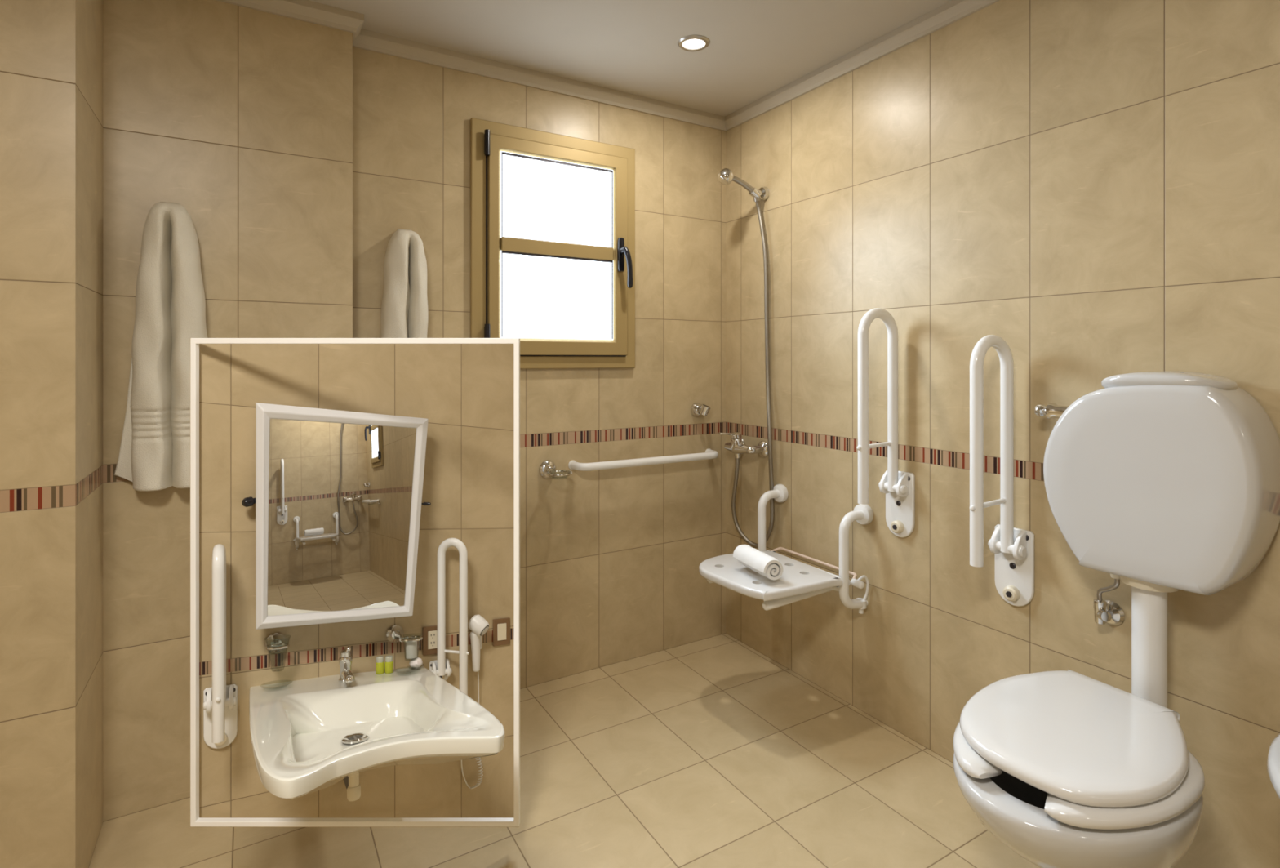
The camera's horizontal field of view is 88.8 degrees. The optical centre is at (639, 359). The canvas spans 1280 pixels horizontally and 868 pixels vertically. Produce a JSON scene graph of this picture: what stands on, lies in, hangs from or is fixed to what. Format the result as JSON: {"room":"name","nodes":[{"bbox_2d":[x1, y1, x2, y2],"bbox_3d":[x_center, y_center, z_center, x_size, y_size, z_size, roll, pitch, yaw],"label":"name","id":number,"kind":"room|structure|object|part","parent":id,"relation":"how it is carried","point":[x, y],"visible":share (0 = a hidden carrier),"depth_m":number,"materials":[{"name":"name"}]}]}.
{"room":"accessible bathroom","nodes":[
{"label":"accessible bathroom","id":0,"kind":"room"},
{"bbox_2d":[0,0,75,867],"bbox_3d":[-1.792,0.101,1.167,1.205,2.277,0.001,0,0,-31],"label":"wall","id":1,"kind":"structure","parent":0,"point":[37,37],"depth_m":1.44,"materials":[{"name":"tile"}]},
{"bbox_2d":[75,0,102,867],"bbox_3d":[-1.358,0.101,1.615,0.001,2.277,0.324,0,0,-31],"label":"wall","id":2,"kind":"structure","parent":0,"point":[89,13],"depth_m":1.60,"materials":[{"name":"tile"}]},
{"bbox_2d":[102,0,352,822],"bbox_3d":[-1.176,0.101,1.913,0.618,2.277,0.001,0,0,-31],"label":"wall column","id":3,"kind":"structure","parent":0,"point":[239,117],"depth_m":1.84,"materials":[{"name":"tile"}]},
{"bbox_2d":[114,201,207,491],"bbox_3d":[-1.295,-0.045,1.773,0.221,0.787,0.114,0,0,-31],"label":"bath towel","id":4,"kind":"object","parent":3,"relation":"hanging from","point":[154,452],"visible":0.84,"depth_m":1.75,"materials":[{"name":"fabric"}]},
{"bbox_2d":[352,46,726,688],"bbox_3d":[-0.286,0.101,2.562,1.577,2.277,0.001,0,0,-31],"label":"wall","id":5,"kind":"structure","parent":0,"point":[611,559],"depth_m":2.63,"materials":[{"name":"tile"}]},
{"bbox_2d":[379,228,428,337],"bbox_3d":[-0.794,-0.086,2.192,0.173,0.722,0.106,0,0,-31],"label":"bath towel","id":6,"kind":"object","parent":5,"relation":"hanging from","point":[404,305],"visible":0.56,"depth_m":2.17,"materials":[{"name":"fabric"}]},
{"bbox_2d":[470,117,635,368],"bbox_3d":[-0.299,-0.420,2.500,0.683,0.905,0.101,0,0,-31],"label":"window","id":7,"kind":"structure","parent":5,"relation":"in","point":[553,215],"depth_m":2.50,"materials":[{"name":"beige wood"}]},
{"bbox_3d":[-0.310,-0.242,2.518,0.468,0.320,0.005,0,0,-31],"label":"pane","id":8,"kind":"part","parent":7,"relation":"part of","materials":[{"name":"white glass"}]},
{"bbox_3d":[-0.310,-0.608,2.518,0.468,0.316,0.005,0,0,-31],"label":"pane","id":9,"kind":"part","parent":7,"relation":"part of","materials":[{"name":"white glass"}]},
{"bbox_3d":[-0.060,-0.391,2.621,0.069,0.207,0.038,0,0,35],"label":"handle","id":10,"kind":"part","parent":7,"relation":"part of","materials":[{"name":"black plastic"}]},
{"bbox_2d":[538,460,572,478],"bbox_3d":[-0.313,0.420,2.467,0.101,0.070,0.136,0,0,-31],"label":"holder","id":11,"kind":"object","parent":5,"relation":"attached to","point":[547,469],"visible":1,"depth_m":2.49,"materials":[{"name":"silver metal"}]},
{"bbox_2d":[568,448,718,471],"bbox_3d":[0.043,0.413,2.706,0.703,0.038,0.090,0,0,-31],"label":"grab rail","id":12,"kind":"object","parent":5,"relation":"attached to","point":[708,454],"visible":1,"depth_m":2.64,"materials":[{"name":"white metal"}]},
{"bbox_2d":[690,402,711,416],"bbox_3d":[0.270,0.218,2.852,0.068,0.062,0.072,0,0,-31],"label":"bracket","id":13,"kind":"object","parent":5,"relation":"attached to","point":[697,409],"visible":1,"depth_m":2.85,"materials":[{"name":"silver metal"}]},
{"bbox_2d":[88,633,1039,867],"bbox_3d":[1.041,1.240,-1.434,3.400,0.001,8.220,0,0,-31],"label":"floor","id":14,"kind":"structure","parent":0,"point":[713,752],"depth_m":1.84,"materials":[{"name":"tile"}]},
{"bbox_2d":[190,337,519,826],"bbox_3d":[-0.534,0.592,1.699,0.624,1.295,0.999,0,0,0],"label":"wall","id":15,"kind":"structure","parent":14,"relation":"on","point":[468,389],"depth_m":1.35,"materials":[{"name":"beige tile"}]},
{"bbox_2d":[203,543,237,748],"bbox_3d":[-0.769,0.535,1.195,0.054,0.403,0.115,0,0,-31],"label":"grab bar","id":16,"kind":"object","parent":15,"relation":"attached to","point":[220,700],"visible":1,"depth_m":1.16,"materials":[{"name":"white metal"}]},
{"bbox_3d":[-0.795,0.675,1.239,0.055,0.122,0.006,0,0,-38],"label":"wall plate","id":17,"kind":"part","parent":16,"relation":"part of","materials":[{"name":"white metal"}]},
{"bbox_2d":[265,633,289,653],"bbox_3d":[-0.706,0.561,1.272,0.042,0.039,0.072,0,0,-31],"label":"holder","id":18,"kind":"object","parent":15,"relation":"attached to","point":[275,642],"visible":1,"depth_m":1.28,"materials":[{"name":"silver metal"}]},
{"bbox_2d":[241,402,431,629],"bbox_3d":[-0.612,0.310,1.340,0.349,0.456,0.103,0,0,-31],"label":"mirror","id":19,"kind":"object","parent":15,"relation":"attached to","point":[338,500],"visible":1,"depth_m":1.31,"materials":[{"name":"paint"}]},
{"bbox_3d":[-0.757,0.274,1.271,0.030,0.025,0.074,0,0,-31],"label":"pivot knob","id":20,"kind":"part","parent":19,"relation":"part of","materials":[{"name":"black plastic"}]},
{"bbox_2d":[267,418,416,615],"bbox_3d":[-0.592,0.313,1.326,0.302,0.421,0.038,0,0,-31],"label":"mirror glass","id":21,"kind":"object","parent":19,"relation":"attached to","point":[342,492],"depth_m":1.32,"materials":[{"name":"clear"}]},
{"bbox_3d":[-0.474,0.312,1.418,0.042,0.011,0.021,0,0,39],"label":"pivot knob","id":22,"kind":"part","parent":19,"relation":"part of","materials":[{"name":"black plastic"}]},
{"bbox_2d":[342,773,360,800],"bbox_3d":[-0.560,0.804,1.254,0.042,0.215,0.276,0,0,-31],"label":"pipe","id":23,"kind":"object","parent":15,"relation":"attached to","point":[353,785],"visible":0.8,"depth_m":1.14,"materials":[{"name":"beige plastic"}]},
{"bbox_2d":[248,666,505,799],"bbox_3d":[-0.478,0.634,1.144,0.354,0.206,0.584,0,0,-31],"label":"washbasin","id":24,"kind":"object","parent":15,"relation":"attached to","point":[308,735],"visible":0.99,"depth_m":1.12,"materials":[{"name":"white ceramic"}]},
{"bbox_2d":[262,682,290,690],"bbox_3d":[-0.700,0.626,1.259,0.055,0.020,0.055,0,0,-31],"label":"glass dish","id":25,"kind":"object","parent":24,"relation":"on","point":[290,682],"visible":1,"depth_m":1.25,"materials":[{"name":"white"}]},
{"bbox_2d":[338,646,355,683],"bbox_3d":[-0.580,0.607,1.296,0.027,0.090,0.087,0,0,-31],"label":"tap","id":26,"kind":"object","parent":24,"relation":"on","point":[346,675],"visible":1,"depth_m":1.31,"materials":[{"name":"silver metal"}]},
{"bbox_3d":[-0.585,0.580,1.304,0.022,0.038,0.064,0,0,-31],"label":"tap lever","id":27,"kind":"part","parent":26,"relation":"part of","materials":[{"name":"silver metal"}]},
{"bbox_2d":[375,655,384,674],"bbox_3d":[-0.549,0.644,1.381,0.017,0.039,0.018,0,0,-31],"label":"shampoo bottle","id":28,"kind":"object","parent":24,"relation":"on","point":[380,664],"visible":1,"depth_m":1.37,"materials":[{"name":"yellow plastic"}]},
{"bbox_2d":[384,655,393,673],"bbox_3d":[-0.532,0.646,1.387,0.017,0.039,0.018,0,0,-31],"label":"shampoo bottle","id":29,"kind":"object","parent":24,"relation":"on","point":[388,664],"visible":1,"depth_m":1.38,"materials":[{"name":"yellow plastic"}]},
{"bbox_3d":[-0.483,0.662,1.410,0.035,0.016,0.035,0,0,-31],"label":"glass dish","id":30,"kind":"object","parent":24,"relation":"on","visible":0},
{"bbox_2d":[408,656,422,667],"bbox_3d":[-0.485,0.655,1.415,0.029,0.025,0.029,0,0,-31],"label":"soap","id":31,"kind":"object","parent":30,"relation":"in","point":[416,662],"visible":0.99,"depth_m":1.41,"materials":[{"name":"white"}]},
{"bbox_2d":[386,625,422,658],"bbox_3d":[-0.508,0.616,1.422,0.087,0.064,0.050,0,0,40],"label":"holder","id":32,"kind":"object","parent":15,"relation":"attached to","point":[395,633],"visible":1,"depth_m":1.41,"materials":[{"name":"silver metal"}]},
{"bbox_2d":[422,625,436,655],"bbox_3d":[-0.475,0.640,1.491,0.041,0.070,0.008,0,0,-38],"label":"power outlet","id":33,"kind":"object","parent":15,"relation":"attached to","point":[429,633],"visible":0.8,"depth_m":1.49,"materials":[{"name":"beige plastic"}]},
{"bbox_2d":[427,630,436,648],"bbox_3d":[-0.473,0.638,1.490,0.022,0.044,0.002,0,0,-38],"label":"socket","id":34,"kind":"object","parent":33,"relation":"attached to","point":[432,634],"depth_m":1.49,"materials":[{"name":"beige plastic"}]},
{"bbox_2d":[429,537,469,695],"bbox_3d":[-0.435,0.606,1.489,0.077,0.404,0.063,0,0,-31],"label":"grab bar","id":35,"kind":"object","parent":15,"relation":"attached to","point":[440,667],"visible":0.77,"depth_m":1.48,"materials":[{"name":"white metal"}]},
{"bbox_3d":[-0.462,0.716,1.504,0.048,0.060,0.006,0,0,-38],"label":"wall plate","id":36,"kind":"part","parent":35,"relation":"part of","materials":[{"name":"white metal"}]},
{"bbox_3d":[-0.421,0.663,1.486,0.066,0.011,0.007,0,0,4],"label":"cross rod","id":37,"kind":"part","parent":35,"relation":"part of","materials":[{"name":"white metal"}]},
{"bbox_2d":[461,614,488,788],"bbox_3d":[-0.383,0.804,1.533,0.057,0.416,0.053,0,0,44],"label":"hair dryer","id":38,"kind":"object","parent":15,"relation":"attached to","point":[478,625],"visible":0.91,"depth_m":1.53,"materials":[{"name":"white plastic"}]},
{"bbox_3d":[-0.387,0.685,1.535,0.026,0.100,0.025,0,0,-31],"label":"handle","id":39,"kind":"part","parent":38,"relation":"part of","materials":[{"name":"white plastic"}]},
{"bbox_2d":[480,625,488,635],"bbox_3d":[-0.363,0.633,1.529,0.017,0.026,0.031,0,0,15],"label":"grille","id":40,"kind":"object","parent":38,"relation":"attached to","point":[483,628],"depth_m":1.52,"materials":[{"name":"white plastic"}]},
{"bbox_2d":[493,617,510,645],"bbox_3d":[-0.339,0.666,1.600,0.046,0.072,0.008,0,0,-38],"label":"light switch","id":41,"kind":"object","parent":15,"relation":"attached to","point":[501,627],"visible":1,"depth_m":1.60,"materials":[{"name":"beige plastic"}]},
{"bbox_2d":[952,669,1204,867],"bbox_3d":[0.871,0.988,1.319,0.550,0.503,0.388,0,0,-31],"label":"toilet","id":42,"kind":"object","parent":14,"relation":"on","point":[1069,768],"visible":1,"depth_m":1.21,"materials":[{"name":"ceramic"}]},
{"bbox_3d":[0.887,0.751,1.336,0.497,0.030,0.374,0,0,-31],"label":"lid","id":43,"kind":"part","parent":42,"relation":"part of","materials":[{"name":"white plastic"}]},
{"bbox_3d":[0.873,1.022,1.316,0.550,0.436,0.378,0,0,-31],"label":"bowl","id":44,"kind":"part","parent":42,"relation":"part of","materials":[{"name":"ceramic"}]},
{"bbox_3d":[0.858,0.783,1.307,0.467,0.033,0.381,0,0,-31],"label":"seat","id":45,"kind":"part","parent":42,"relation":"part of","materials":[{"name":"white plastic"}]},
{"bbox_2d":[1266,733,1279,799],"bbox_3d":[1.224,0.952,0.989,0.505,0.576,0.400,0,0,-31],"label":"bidet","id":46,"kind":"object","parent":14,"relation":"on","point":[1273,757],"visible":1,"depth_m":1.08,"materials":[{"name":"ceramic"}]},
{"bbox_2d":[308,0,951,116],"bbox_3d":[1.041,-1.090,-1.434,3.400,0.001,8.220,0,0,-31],"label":"ceiling","id":47,"kind":"structure","parent":0,"point":[756,48],"depth_m":2.18,"materials":[{"name":"paint"}]},
{"bbox_2d":[216,0,999,131],"bbox_3d":[1.041,-1.064,-1.433,3.400,0.053,8.220,0,0,-31],"label":"trim","id":48,"kind":"structure","parent":47,"relation":"attached to","point":[953,11],"depth_m":2.31,"materials":[{"name":"paint"}]},
{"bbox_2d":[677,35,710,51],"bbox_3d":[0.185,-1.085,2.245,0.110,0.010,0.110,0,0,-31],"label":"recessed light","id":49,"kind":"object","parent":47,"relation":"in","point":[690,42],"visible":1,"depth_m":2.23,"materials":[{"name":"metal"}]},
{"bbox_3d":[0.185,-1.085,2.245,0.073,0.010,0.073,0,0,-31],"label":"bulb","id":50,"kind":"part","parent":49,"relation":"part of","materials":[{"name":"white"}]},
{"bbox_2d":[726,0,1279,867],"bbox_3d":[1.238,0.101,1.550,0.001,2.277,3.300,0,0,-31],"label":"wall","id":51,"kind":"structure","parent":0,"point":[1091,188],"depth_m":1.89,"materials":[{"name":"tile"}]},
{"bbox_2d":[717,168,768,201],"bbox_3d":[0.422,-0.719,2.698,0.228,0.122,0.066,0,0,-26],"label":"shower","id":52,"kind":"object","parent":51,"relation":"attached to","point":[726,176],"visible":1,"depth_m":2.69,"materials":[{"name":"silver metal"}]},
{"bbox_3d":[0.433,-0.708,2.697,0.148,0.099,0.028,0,0,-24],"label":"handle","id":53,"kind":"part","parent":52,"relation":"part of","materials":[{"name":"metal"}]},
{"bbox_2d":[731,200,774,547],"bbox_3d":[0.471,0.059,2.736,0.053,1.450,0.222,0,0,-43],"label":"shower hose","id":54,"kind":"object","parent":52,"relation":"hanging from","point":[742,535],"visible":0.93,"depth_m":2.69,"materials":[{"name":"metal"}]},
{"bbox_2d":[718,431,768,457],"bbox_3d":[0.407,0.358,2.769,0.176,0.113,0.225,0,0,-31],"label":"shower mixer","id":55,"kind":"object","parent":51,"relation":"attached to","point":[737,446],"visible":0.98,"depth_m":2.74,"materials":[{"name":"silver metal"}]},
{"bbox_3d":[0.380,0.316,2.753,0.113,0.029,0.050,0,0,-31],"label":"lever","id":56,"kind":"part","parent":55,"relation":"part of","materials":[{"name":"silver metal"}]},
{"bbox_2d":[698,484,873,613],"bbox_3d":[0.477,0.693,2.349,0.486,0.381,0.497,0,0,-31],"label":"shower bench","id":57,"kind":"object","parent":51,"relation":"attached to","point":[799,580],"visible":0.86,"depth_m":2.24,"materials":[{"name":"white plastic"}]},
{"bbox_2d":[733,544,782,580],"bbox_3d":[0.402,0.691,2.241,0.082,0.074,0.192,0,0,-23],"label":"rolled towel","id":58,"kind":"object","parent":57,"relation":"on","point":[769,566],"visible":1,"depth_m":2.19,"materials":[{"name":"white fabric"}]},
{"bbox_3d":[0.520,0.696,2.621,0.116,0.345,0.033,0,0,-31],"label":"arm","id":59,"kind":"part","parent":57,"relation":"part of","materials":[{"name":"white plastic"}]},
{"bbox_3d":[0.612,0.768,2.432,0.022,0.021,0.418,0,0,-31],"label":"hinge rod","id":60,"kind":"part","parent":57,"relation":"part of","materials":[{"name":"white metal"}]},
{"bbox_3d":[0.640,0.760,2.442,0.062,0.024,0.416,0,0,-31],"label":"rod","id":61,"kind":"part","parent":57,"relation":"part of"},
{"bbox_3d":[0.735,0.696,2.262,0.116,0.345,0.033,0,0,-31],"label":"arm","id":62,"kind":"part","parent":57,"relation":"part of","materials":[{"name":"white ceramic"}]},
{"bbox_3d":[0.749,0.770,2.251,0.026,0.025,0.049,0,0,-31],"label":"pivot knob","id":63,"kind":"part","parent":57,"relation":"part of","materials":[{"name":"white plastic"}]},
{"bbox_2d":[856,307,915,537],"bbox_3d":[0.777,0.209,2.116,0.209,0.756,0.108,0,0,-31],"label":"grab bar","id":64,"kind":"object","parent":51,"relation":"attached to","point":[899,486],"visible":1,"depth_m":2.13,"materials":[{"name":"white metal"}]},
{"bbox_3d":[0.761,0.275,2.106,0.172,0.019,0.014,0,0,-31],"label":"cross rod","id":65,"kind":"part","parent":64,"relation":"part of","materials":[{"name":"white ceramic"}]},
{"bbox_3d":[0.862,0.477,2.167,0.012,0.219,0.108,0,0,-31],"label":"wall plate","id":66,"kind":"part","parent":64,"relation":"part of","materials":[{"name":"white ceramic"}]},
{"bbox_2d":[969,334,1034,606],"bbox_3d":[0.971,0.311,1.792,0.209,0.762,0.108,0,0,-31],"label":"grab bar","id":67,"kind":"object","parent":51,"relation":"attached to","point":[1013,548],"visible":1,"depth_m":1.80,"materials":[{"name":"white metal"}]},
{"bbox_3d":[0.955,0.392,1.783,0.172,0.019,0.014,0,0,-31],"label":"cross rod","id":68,"kind":"part","parent":67,"relation":"part of","materials":[{"name":"white ceramic"}]},
{"bbox_3d":[1.055,0.582,1.843,0.012,0.219,0.108,0,0,-31],"label":"wall plate","id":69,"kind":"part","parent":67,"relation":"part of","materials":[{"name":"white metal"}]},
{"bbox_2d":[1093,573,1124,625],"bbox_3d":[1.158,0.588,1.612,0.074,0.150,0.081,0,0,-31],"label":"angle valve","id":70,"kind":"object","parent":51,"relation":"attached to","point":[1110,612],"visible":0.96,"depth_m":1.61,"materials":[{"name":"silver metal"}]},
{"bbox_2d":[1034,371,1279,595],"bbox_3d":[1.154,0.259,1.514,0.172,0.467,0.469,0,0,-31],"label":"toilet cistern","id":71,"kind":"object","parent":51,"relation":"attached to","point":[1171,479],"visible":1,"depth_m":1.40,"materials":[{"name":"ceramic"}]},
{"bbox_3d":[1.072,0.133,1.682,0.043,0.043,0.097,0,0,-31],"label":"flush knob","id":72,"kind":"part","parent":71,"relation":"part of","materials":[{"name":"silver metal"}]},
{"bbox_2d":[1119,575,1178,707],"bbox_3d":[1.163,0.689,1.491,0.115,0.412,0.116,0,0,-31],"label":"pipe","id":73,"kind":"object","parent":71,"relation":"attached to","point":[1148,600],"visible":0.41,"depth_m":1.47,"materials":[{"name":"white plastic"}]},
{"bbox_3d":[1.182,0.049,1.468,0.166,0.047,0.232,0,0,-31],"label":"cistern lid","id":74,"kind":"part","parent":71,"relation":"part of","materials":[{"name":"ceramic"}]}
]}

